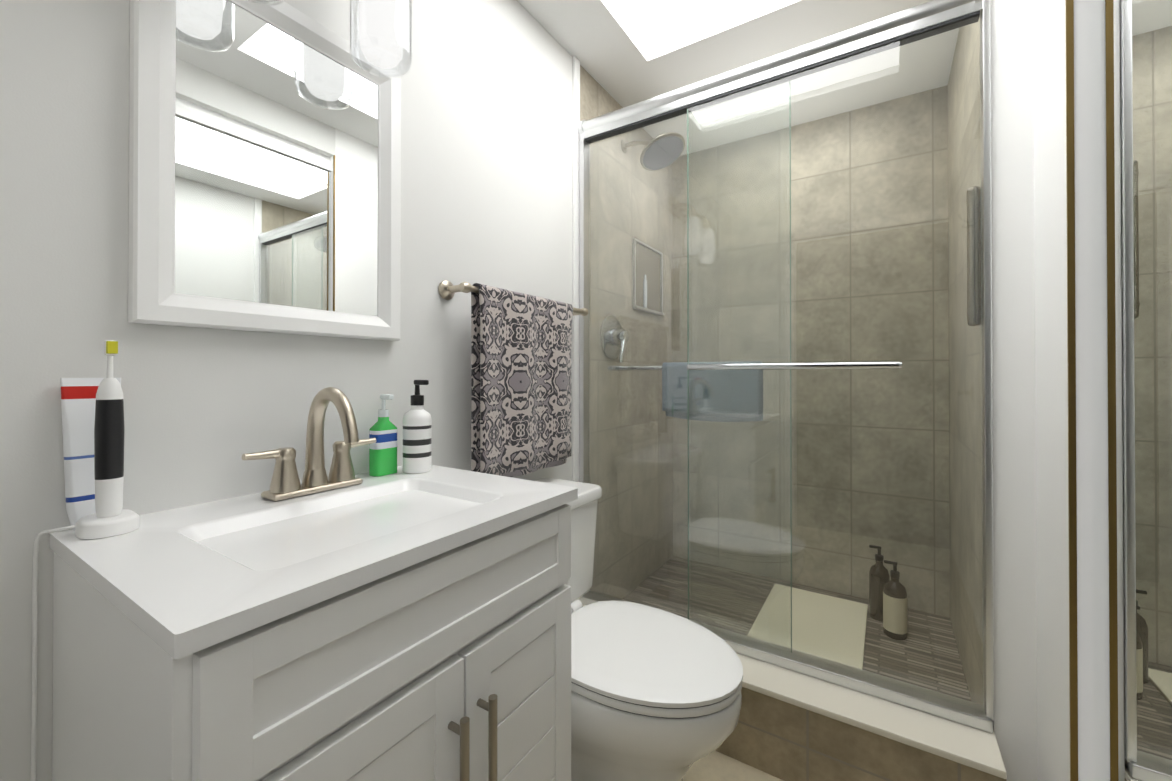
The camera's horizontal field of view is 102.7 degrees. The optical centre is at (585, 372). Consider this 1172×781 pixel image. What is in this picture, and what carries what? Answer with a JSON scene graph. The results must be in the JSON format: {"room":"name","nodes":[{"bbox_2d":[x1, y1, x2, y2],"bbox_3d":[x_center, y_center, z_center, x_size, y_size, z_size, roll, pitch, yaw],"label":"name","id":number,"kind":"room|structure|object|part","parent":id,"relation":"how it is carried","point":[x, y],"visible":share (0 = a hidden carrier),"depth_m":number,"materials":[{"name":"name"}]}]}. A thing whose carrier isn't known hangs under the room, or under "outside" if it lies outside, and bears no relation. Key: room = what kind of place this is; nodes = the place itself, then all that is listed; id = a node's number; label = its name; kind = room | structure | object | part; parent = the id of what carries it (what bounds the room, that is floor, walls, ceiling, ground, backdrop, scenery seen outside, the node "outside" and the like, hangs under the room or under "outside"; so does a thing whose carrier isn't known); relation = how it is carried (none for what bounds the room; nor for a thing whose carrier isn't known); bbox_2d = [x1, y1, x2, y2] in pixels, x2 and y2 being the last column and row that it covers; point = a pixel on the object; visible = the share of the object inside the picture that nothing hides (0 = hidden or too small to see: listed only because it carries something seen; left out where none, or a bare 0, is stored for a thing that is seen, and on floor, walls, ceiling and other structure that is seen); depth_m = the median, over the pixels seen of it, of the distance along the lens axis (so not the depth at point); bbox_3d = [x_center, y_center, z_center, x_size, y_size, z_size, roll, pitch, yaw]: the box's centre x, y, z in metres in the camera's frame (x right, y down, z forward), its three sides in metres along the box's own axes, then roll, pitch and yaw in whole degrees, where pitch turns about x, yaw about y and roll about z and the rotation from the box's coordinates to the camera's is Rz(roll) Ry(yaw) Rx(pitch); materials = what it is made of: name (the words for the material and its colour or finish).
{"room":"bathroom","nodes":[
{"label":"bathroom","id":0,"kind":"room"},
{"bbox_2d":[0,0,572,780],"bbox_3d":[-0.660,-0.050,0.891,0.100,2.270,2.192,0,0,33],"label":"wall","id":1,"kind":"structure","parent":0,"point":[486,142],"depth_m":0.80,"materials":[{"name":"white paint"}]},
{"bbox_2d":[128,0,175,321],"bbox_3d":[-0.682,-0.392,0.740,0.026,0.631,0.052,0,0,33],"label":"frame","id":2,"kind":"object","parent":1,"relation":"attached to","point":[151,268],"visible":1,"depth_m":0.73,"materials":[{"name":"white wood"}]},
{"bbox_2d":[129,293,399,340],"bbox_3d":[-0.570,-0.102,0.913,0.026,0.052,0.466,0,0,33],"label":"frame","id":3,"kind":"object","parent":1,"relation":"attached to","point":[178,309],"visible":1,"depth_m":0.86,"materials":[{"name":"white wood"}]},
{"bbox_2d":[175,0,377,315],"bbox_3d":[-0.576,-0.391,0.918,0.011,0.591,0.426,0,0,33],"label":"mirror glass","id":4,"kind":"object","parent":1,"relation":"attached to","point":[276,166],"visible":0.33,"depth_m":0.88,"materials":[{"name":"white"}]},
{"bbox_2d":[229,0,400,84],"bbox_3d":[-0.570,-0.681,0.916,0.026,0.052,0.466,0,0,33],"label":"frame","id":5,"kind":"object","parent":1,"relation":"attached to","point":[287,18],"visible":0.71,"depth_m":0.94,"materials":[{"name":"white"}]},
{"bbox_2d":[246,0,412,78],"bbox_3d":[-0.507,-0.791,0.873,0.179,0.337,0.360,0,0,33],"label":"sconce","id":6,"kind":"object","parent":1,"relation":"attached to","point":[381,27],"visible":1,"depth_m":0.93,"materials":[{"name":"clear glass"}]},
{"bbox_2d":[378,74,400,337],"bbox_3d":[-0.458,-0.390,1.089,0.026,0.631,0.052,0,0,33],"label":"frame","id":7,"kind":"object","parent":1,"relation":"attached to","point":[389,174],"visible":0.82,"depth_m":1.08,"materials":[{"name":"white wood"}]},
{"bbox_2d":[438,280,587,476],"bbox_3d":[-0.179,0.033,1.454,0.099,0.551,0.612,0,0,33],"label":"towel rail","id":8,"kind":"object","parent":1,"relation":"attached to","point":[521,384],"visible":1,"depth_m":1.35,"materials":[{"name":"fabric"}]},
{"bbox_3d":[-0.333,-0.218,1.222,0.057,0.019,0.019,0,0,33],"label":"post","id":9,"kind":"part","parent":8,"relation":"part of","materials":[{"name":"silver metal"}]},
{"bbox_3d":[-0.309,-0.218,1.206,0.028,0.028,0.032,0,0,33],"label":"knob","id":10,"kind":"part","parent":8,"relation":"part of","materials":[{"name":"silver metal"}]},
{"bbox_2d":[471,282,573,476],"bbox_3d":[-0.174,0.037,1.415,0.049,0.542,0.432,0,0,33],"label":"towel","id":11,"kind":"object","parent":8,"relation":"hanging from","point":[521,343],"depth_m":1.35,"materials":[{"name":"fabric"}]},
{"bbox_3d":[-0.031,-0.215,1.693,0.057,0.019,0.019,0,0,33],"label":"post","id":12,"kind":"part","parent":8,"relation":"part of","materials":[{"name":"silver metal"}]},
{"bbox_3d":[-0.007,-0.215,1.678,0.028,0.028,0.032,0,0,33],"label":"knob","id":13,"kind":"part","parent":8,"relation":"part of","materials":[{"name":"silver metal"}]},
{"bbox_2d":[573,56,579,481],"bbox_3d":[-0.036,-0.045,1.758,0.012,2.270,0.036,0,0,33],"label":"trim","id":14,"kind":"structure","parent":1,"relation":"attached to","point":[576,90],"depth_m":1.75,"materials":[{"name":"white"}]},
{"bbox_2d":[579,132,589,594],"bbox_3d":[-0.006,-0.033,1.774,0.022,1.738,0.044,0,0,33],"label":"door jamb","id":15,"kind":"object","parent":1,"relation":"attached to","point":[584,327],"visible":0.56,"depth_m":1.76,"materials":[{"name":"silver metal"}]},
{"bbox_2d":[789,79,791,652],"bbox_3d":[0.608,-0.029,1.391,0.002,1.721,0.006,0,0,33],"label":"shower door glass inner edge","id":16,"kind":"object","parent":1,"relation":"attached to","point":[790,369],"visible":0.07,"depth_m":1.39,"materials":[{"name":"green"}]},
{"bbox_2d":[580,65,672,598],"bbox_3d":[0.210,-0.042,2.246,0.100,2.270,1.028,0,0,33],"label":"tiled wall","id":17,"kind":"structure","parent":0,"point":[597,99],"depth_m":2.11,"materials":[{"name":"beige tile"}]},
{"bbox_2d":[577,120,585,132],"bbox_3d":[-0.012,-0.922,1.783,0.028,0.062,0.062,0,0,33],"label":"bracket","id":18,"kind":"object","parent":17,"relation":"attached to","point":[580,128],"visible":0.4,"depth_m":1.76,"materials":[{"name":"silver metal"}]},
{"bbox_2d":[582,0,974,131],"bbox_3d":[0.480,-0.923,1.468,1.192,0.052,0.052,0,0,33],"label":"rail","id":19,"kind":"object","parent":18,"relation":"attached to","point":[915,13],"visible":0.52,"depth_m":1.37,"materials":[{"name":"silver metal"}]},
{"bbox_2d":[584,1,981,137],"bbox_3d":[0.480,-0.895,1.468,1.192,0.033,0.036,0,0,33],"label":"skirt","id":20,"kind":"object","parent":19,"relation":"attached to","point":[929,21],"visible":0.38,"depth_m":1.35,"materials":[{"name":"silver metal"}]},
{"bbox_2d":[585,11,979,143],"bbox_3d":[0.480,-0.875,1.468,1.160,0.007,0.032,0,0,33],"label":"door track","id":21,"kind":"object","parent":20,"relation":"attached to","point":[889,44],"depth_m":1.36,"materials":[{"name":"grey metal"}]},
{"bbox_2d":[600,315,628,362],"bbox_3d":[0.142,-0.140,1.974,0.079,0.207,0.190,0,0,33],"label":"shower valve","id":22,"kind":"object","parent":17,"relation":"attached to","point":[614,333],"depth_m":1.95,"materials":[{"name":"silver metal"}]},
{"bbox_2d":[633,238,663,315],"bbox_3d":[0.311,-0.456,2.295,0.020,0.326,0.324,0,0,33],"label":"niche shelf","id":23,"kind":"object","parent":17,"relation":"attached to","point":[656,310],"depth_m":2.29,"materials":[{"name":"brown"}]},
{"bbox_2d":[621,132,684,170],"bbox_3d":[0.285,-0.962,2.017,0.279,0.148,0.200,0,0,33],"label":"shower head","id":24,"kind":"object","parent":17,"relation":"attached to","point":[648,150],"depth_m":1.99},
{"bbox_2d":[673,85,949,616],"bbox_3d":[1.007,-0.042,2.285,1.200,2.270,0.100,0,0,33],"label":"shower wall tile","id":25,"kind":"structure","parent":17,"relation":"attached to","point":[889,276],"depth_m":2.14,"materials":[{"name":"beige tile"}]},
{"bbox_2d":[683,751,783,780],"bbox_3d":[0.213,1.135,0.934,1.515,0.100,3.220,0,0,33],"label":"floor","id":26,"kind":"structure","parent":0,"point":[715,766],"depth_m":1.28,"materials":[{"name":"tile"}]},
{"bbox_2d":[49,387,577,780],"bbox_3d":[-0.370,0.555,0.774,0.510,1.057,0.615,0,0,33],"label":"bathroom vanity","id":27,"kind":"object","parent":26,"relation":"on","point":[342,621],"visible":1,"depth_m":0.60,"materials":[{"name":"white wood"}]},
{"bbox_2d":[31,340,139,780],"bbox_3d":[-0.692,0.359,0.651,0.097,0.809,0.094,0,0,33],"label":"toothbrush","id":28,"kind":"object","parent":27,"relation":"on","point":[110,517],"visible":1,"depth_m":0.65,"materials":[{"name":"white plastic"}]},
{"bbox_3d":[-0.733,0.488,0.644,0.033,0.551,0.040,0,0,33],"label":"cord","id":29,"kind":"part","parent":28,"relation":"part of","materials":[{"name":"white plastic"}]},
{"bbox_3d":[-0.668,0.104,0.658,0.030,0.192,0.030,0,0,33],"label":"handle","id":30,"kind":"part","parent":28,"relation":"part of","materials":[{"name":"white plastic"}]},
{"bbox_2d":[60,378,120,529],"bbox_3d":[-0.718,0.116,0.681,0.018,0.215,0.062,0,0,33],"label":"toothpaste","id":31,"kind":"object","parent":27,"relation":"on","point":[78,399],"visible":0.42,"depth_m":0.67,"materials":[{"name":"white plastic"}]},
{"bbox_2d":[241,387,376,501],"bbox_3d":[-0.469,0.126,0.861,0.159,0.197,0.242,0,0,33],"label":"faucet","id":32,"kind":"object","parent":27,"relation":"on","point":[341,484],"depth_m":0.87,"materials":[{"name":"silver metal"}]},
{"bbox_3d":[-0.267,0.688,0.546,0.013,0.464,0.212,0,0,33],"label":"door panel","id":33,"kind":"part","parent":27,"relation":"part of","materials":[{"name":"white wood"}]},
{"bbox_3d":[-0.265,0.433,0.546,0.017,0.050,0.210,0,0,33],"label":"door rail","id":34,"kind":"part","parent":27,"relation":"part of","materials":[{"name":"white wood"}]},
{"bbox_2d":[369,394,396,475],"bbox_3d":[-0.445,0.137,1.038,0.048,0.176,0.056,0,0,33],"label":"soap","id":35,"kind":"object","parent":27,"relation":"on","point":[383,450],"visible":1,"depth_m":1.02,"materials":[{"name":"green plastic"}]},
{"bbox_3d":[-0.450,0.072,1.042,0.008,0.023,0.008,0,0,33],"label":"stem","id":36,"kind":"part","parent":35,"relation":"part of","materials":[{"name":"white plastic"}]},
{"bbox_3d":[-0.193,0.324,0.662,0.013,0.060,0.499,0,0,33],"label":"drawer panel","id":37,"kind":"part","parent":27,"relation":"part of","materials":[{"name":"white wood"}]},
{"bbox_3d":[-0.191,0.373,0.661,0.017,0.042,0.497,0,0,33],"label":"drawer rail","id":38,"kind":"part","parent":27,"relation":"part of","materials":[{"name":"white wood"}]},
{"bbox_3d":[-0.191,0.275,0.661,0.017,0.042,0.497,0,0,33],"label":"drawer rail","id":39,"kind":"part","parent":27,"relation":"part of","materials":[{"name":"white wood"}]},
{"bbox_2d":[403,380,431,473],"bbox_3d":[-0.383,0.121,1.068,0.065,0.208,0.062,0,0,33],"label":"soap","id":40,"kind":"object","parent":27,"relation":"on","point":[417,426],"visible":0.98,"depth_m":1.04,"materials":[{"name":"white plastic"}]},
{"bbox_3d":[-0.176,0.489,0.642,0.028,0.010,0.010,0,0,33],"label":"handle post","id":41,"kind":"part","parent":27,"relation":"part of","materials":[{"name":"silver metal"}]},
{"bbox_3d":[-0.164,0.559,0.634,0.013,0.176,0.013,0,0,33],"label":"handle","id":42,"kind":"part","parent":27,"relation":"part of","materials":[{"name":"silver metal"}]},
{"bbox_3d":[-0.147,0.489,0.687,0.028,0.010,0.010,0,0,33],"label":"handle post","id":43,"kind":"part","parent":27,"relation":"part of","materials":[{"name":"silver metal"}]},
{"bbox_3d":[-0.135,0.559,0.679,0.013,0.176,0.013,0,0,33],"label":"handle","id":44,"kind":"part","parent":27,"relation":"part of","materials":[{"name":"silver metal"}]},
{"bbox_3d":[-0.109,0.690,0.791,0.013,0.464,0.172,0,0,33],"label":"door panel","id":45,"kind":"part","parent":27,"relation":"part of","materials":[{"name":"white wood"}]},
{"bbox_3d":[-0.107,0.435,0.791,0.017,0.050,0.170,0,0,33],"label":"door rail","id":46,"kind":"part","parent":27,"relation":"part of","materials":[{"name":"white wood"}]},
{"bbox_2d":[534,478,742,780],"bbox_3d":[0.028,0.718,1.189,0.718,0.735,0.504,0,0,33],"label":"toilet","id":47,"kind":"object","parent":26,"relation":"on","point":[656,695],"visible":0.46,"depth_m":1.01,"materials":[{"name":"white ceramic"}]},
{"bbox_3d":[0.096,0.888,1.144,0.552,0.395,0.382,0,0,33],"label":"bowl","id":48,"kind":"part","parent":47,"relation":"part of","materials":[{"name":"white ceramic"}]},
{"bbox_3d":[0.135,0.657,1.120,0.462,0.018,0.376,0,0,33],"label":"lid","id":49,"kind":"part","parent":47,"relation":"part of","materials":[{"name":"white plastic"}]},
{"bbox_3d":[0.136,0.678,1.120,0.457,0.018,0.372,0,0,33],"label":"seat","id":50,"kind":"part","parent":47,"relation":"part of","materials":[{"name":"white plastic"}]},
{"bbox_2d":[623,556,971,701],"bbox_3d":[0.739,1.046,1.861,1.200,0.090,0.892,0,0,33],"label":"shower floor","id":51,"kind":"structure","parent":26,"relation":"on","point":[876,644],"depth_m":1.90,"materials":[{"name":"tile"}]},
{"bbox_2d":[749,584,867,669],"bbox_3d":[0.876,0.994,1.838,0.375,0.011,0.625,0,0,33],"label":"mat","id":52,"kind":"object","parent":51,"relation":"on","point":[833,636],"depth_m":1.83,"materials":[{"name":"beige fabric"}]},
{"bbox_2d":[869,545,889,621],"bbox_3d":[1.195,0.855,1.910,0.072,0.290,0.072,0,0,33],"label":"bottle","id":53,"kind":"object","parent":51,"relation":"on","point":[881,577],"depth_m":1.89,"materials":[{"name":"black plastic"}]},
{"bbox_2d":[883,560,907,639],"bbox_3d":[1.174,0.861,1.781,0.077,0.277,0.077,0,0,33],"label":"bottle","id":54,"kind":"object","parent":51,"relation":"on","point":[890,621],"depth_m":1.75,"materials":[{"name":"black"}]},
{"bbox_2d":[517,0,959,155],"bbox_3d":[0.213,-1.234,0.948,1.515,0.100,3.220,0,0,33],"label":"ceiling","id":55,"kind":"structure","parent":0,"point":[770,29],"depth_m":1.76,"materials":[{"name":"white paint"}]},
{"bbox_2d":[608,0,777,52],"bbox_3d":[0.337,-1.248,1.196,0.805,0.070,0.870,0,0,33],"label":"skylight panel","id":56,"kind":"object","parent":55,"relation":"in","point":[652,25],"visible":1,"depth_m":1.59,"materials":[{"name":"white glass"}]},
{"bbox_2d":[948,18,982,704],"bbox_3d":[1.346,-0.046,1.517,0.200,2.270,1.028,0,0,33],"label":"tiled wall","id":57,"kind":"structure","parent":0,"point":[972,382],"depth_m":1.53,"materials":[{"name":"beige tile"}]},
{"bbox_2d":[980,0,993,720],"bbox_3d":[0.978,-0.036,1.143,0.015,1.738,0.044,0,0,33],"label":"door jamb","id":58,"kind":"object","parent":57,"relation":"attached to","point":[986,365],"visible":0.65,"depth_m":1.13,"materials":[{"name":"silver metal"}]},
{"bbox_2d":[990,0,1036,780],"bbox_3d":[1.013,-0.049,1.113,0.076,2.270,0.011,0,0,33],"label":"wall","id":59,"kind":"structure","parent":0,"point":[1013,404],"depth_m":1.11,"materials":[{"name":"white paint"}]},
{"bbox_2d":[588,15,984,711],"bbox_3d":[0.488,-0.028,1.458,1.147,1.721,0.024,0,0,33],"label":"shower door","id":60,"kind":"structure","parent":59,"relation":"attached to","point":[710,407],"depth_m":1.42,"materials":[{"name":"clear glass"}]},
{"bbox_2d":[687,108,688,619],"bbox_3d":[0.337,-0.028,1.544,0.002,1.721,0.006,0,0,33],"label":"shower door glass outer edge","id":61,"kind":"object","parent":60,"relation":"attached to","point":[688,319],"visible":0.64,"depth_m":1.54,"materials":[{"name":"green"}]},
{"bbox_3d":[0.308,-0.027,1.583,0.709,1.721,0.006,0,0,33],"label":"shower door glass","id":62,"kind":"part","parent":60,"relation":"part of","materials":[{"name":"clear glass"}]},
{"bbox_2d":[715,687,1006,780],"bbox_3d":[0.449,0.982,1.409,1.200,0.212,0.185,0,0,33],"label":"shower curb","id":63,"kind":"structure","parent":59,"relation":"attached to","point":[781,740],"depth_m":1.20,"materials":[{"name":"tile"}]},
{"bbox_2d":[582,604,1006,778],"bbox_3d":[0.448,0.867,1.409,1.200,0.018,0.196,0,0,33],"label":"cap","id":64,"kind":"object","parent":63,"relation":"on","point":[970,746],"visible":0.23,"depth_m":1.17,"materials":[{"name":"beige stone"}]},
{"bbox_2d":[579,590,992,732],"bbox_3d":[0.479,0.843,1.456,1.192,0.030,0.064,0,0,33],"label":"door track","id":65,"kind":"object","parent":64,"relation":"on","point":[911,697],"visible":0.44,"depth_m":1.27,"materials":[{"name":"silver metal"}]},
{"bbox_2d":[1033,0,1069,780],"bbox_3d":[1.046,-0.050,0.955,0.150,2.270,0.242,0,0,33],"label":"wall","id":66,"kind":"structure","parent":0,"point":[1051,419],"depth_m":0.98,"materials":[{"name":"white paint"}]},
{"bbox_2d":[1065,0,1077,780],"bbox_3d":[0.920,0.015,0.888,0.010,2.140,0.005,0,0,33],"label":"strip","id":67,"kind":"object","parent":66,"relation":"attached to","point":[1071,361],"visible":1,"depth_m":0.89,"materials":[{"name":"gold metal"}]},
{"bbox_2d":[1074,0,1093,780],"bbox_3d":[0.937,0.015,0.878,0.029,2.140,0.003,0,0,33],"label":"door frame","id":68,"kind":"structure","parent":66,"relation":"attached to","point":[1083,399],"depth_m":0.88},
{"bbox_3d":[0.466,-0.055,0.025,0.100,2.270,1.950,0,0,33],"label":"wall","id":69,"kind":"structure","parent":0,"visible":0},
{"bbox_2d":[1089,0,1171,780],"bbox_3d":[0.710,0.013,0.519,0.021,2.060,0.846,0,0,33],"label":"mirror","id":70,"kind":"object","parent":69,"relation":"attached to","point":[1130,44],"visible":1,"depth_m":0.73,"materials":[{"name":"silver glass"}]},
{"bbox_3d":[0.101,-0.015,1.743,0.014,0.014,0.038,0,0,33],"label":"post","id":71,"kind":"object","parent":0,"visible":0},
{"bbox_2d":[607,365,661,370],"bbox_3d":[0.338,-0.016,1.613,0.600,0.019,0.019,0,0,33],"label":"bar","id":72,"kind":"object","parent":71,"relation":"attached to","point":[638,367],"depth_m":1.70,"materials":[{"name":"silver metal"}]},
{"bbox_2d":[662,361,762,421],"bbox_3d":[0.414,0.066,1.564,0.331,0.200,0.045,0,0,33],"label":"towel","id":73,"kind":"object","parent":72,"relation":"hanging from","point":[683,388],"depth_m":1.55,"materials":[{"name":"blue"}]},
{"bbox_3d":[0.363,-0.016,1.503,0.014,0.014,0.032,0,0,33],"label":"post","id":74,"kind":"object","parent":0,"visible":0},
{"bbox_2d":[688,361,898,369],"bbox_3d":[0.567,-0.017,1.353,0.559,0.019,0.019,0,0,33],"label":"bar","id":75,"kind":"object","parent":74,"relation":"attached to","point":[821,365],"visible":0.98,"depth_m":1.32,"materials":[{"name":"silver metal"}]},
{"bbox_3d":[0.994,-0.148,1.181,0.026,0.022,0.022,0,0,33],"label":"post","id":76,"kind":"object","parent":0,"visible":0},
{"bbox_2d":[966,189,980,325],"bbox_3d":[0.984,-0.288,1.189,0.031,0.344,0.031,0,0,33],"label":"door pull","id":77,"kind":"object","parent":76,"relation":"attached to","point":[974,244],"depth_m":1.18,"materials":[{"name":"silver metal"}]},
{"bbox_3d":[0.984,-0.148,1.188,0.031,0.012,0.031,0,0,33],"label":"shower door pull collar","id":78,"kind":"part","parent":77,"relation":"part of","materials":[{"name":"silver metal"}]},
{"bbox_3d":[0.984,-0.438,1.189,0.031,0.012,0.031,0,0,33],"label":"shower door pull collar","id":79,"kind":"part","parent":77,"relation":"part of","materials":[{"name":"silver metal"}]},
{"bbox_3d":[0.984,-0.121,1.188,0.028,0.010,0.028,0,0,33],"label":"shower door pull tip","id":80,"kind":"part","parent":77,"relation":"part of","materials":[{"name":"silver metal"}]}
]}

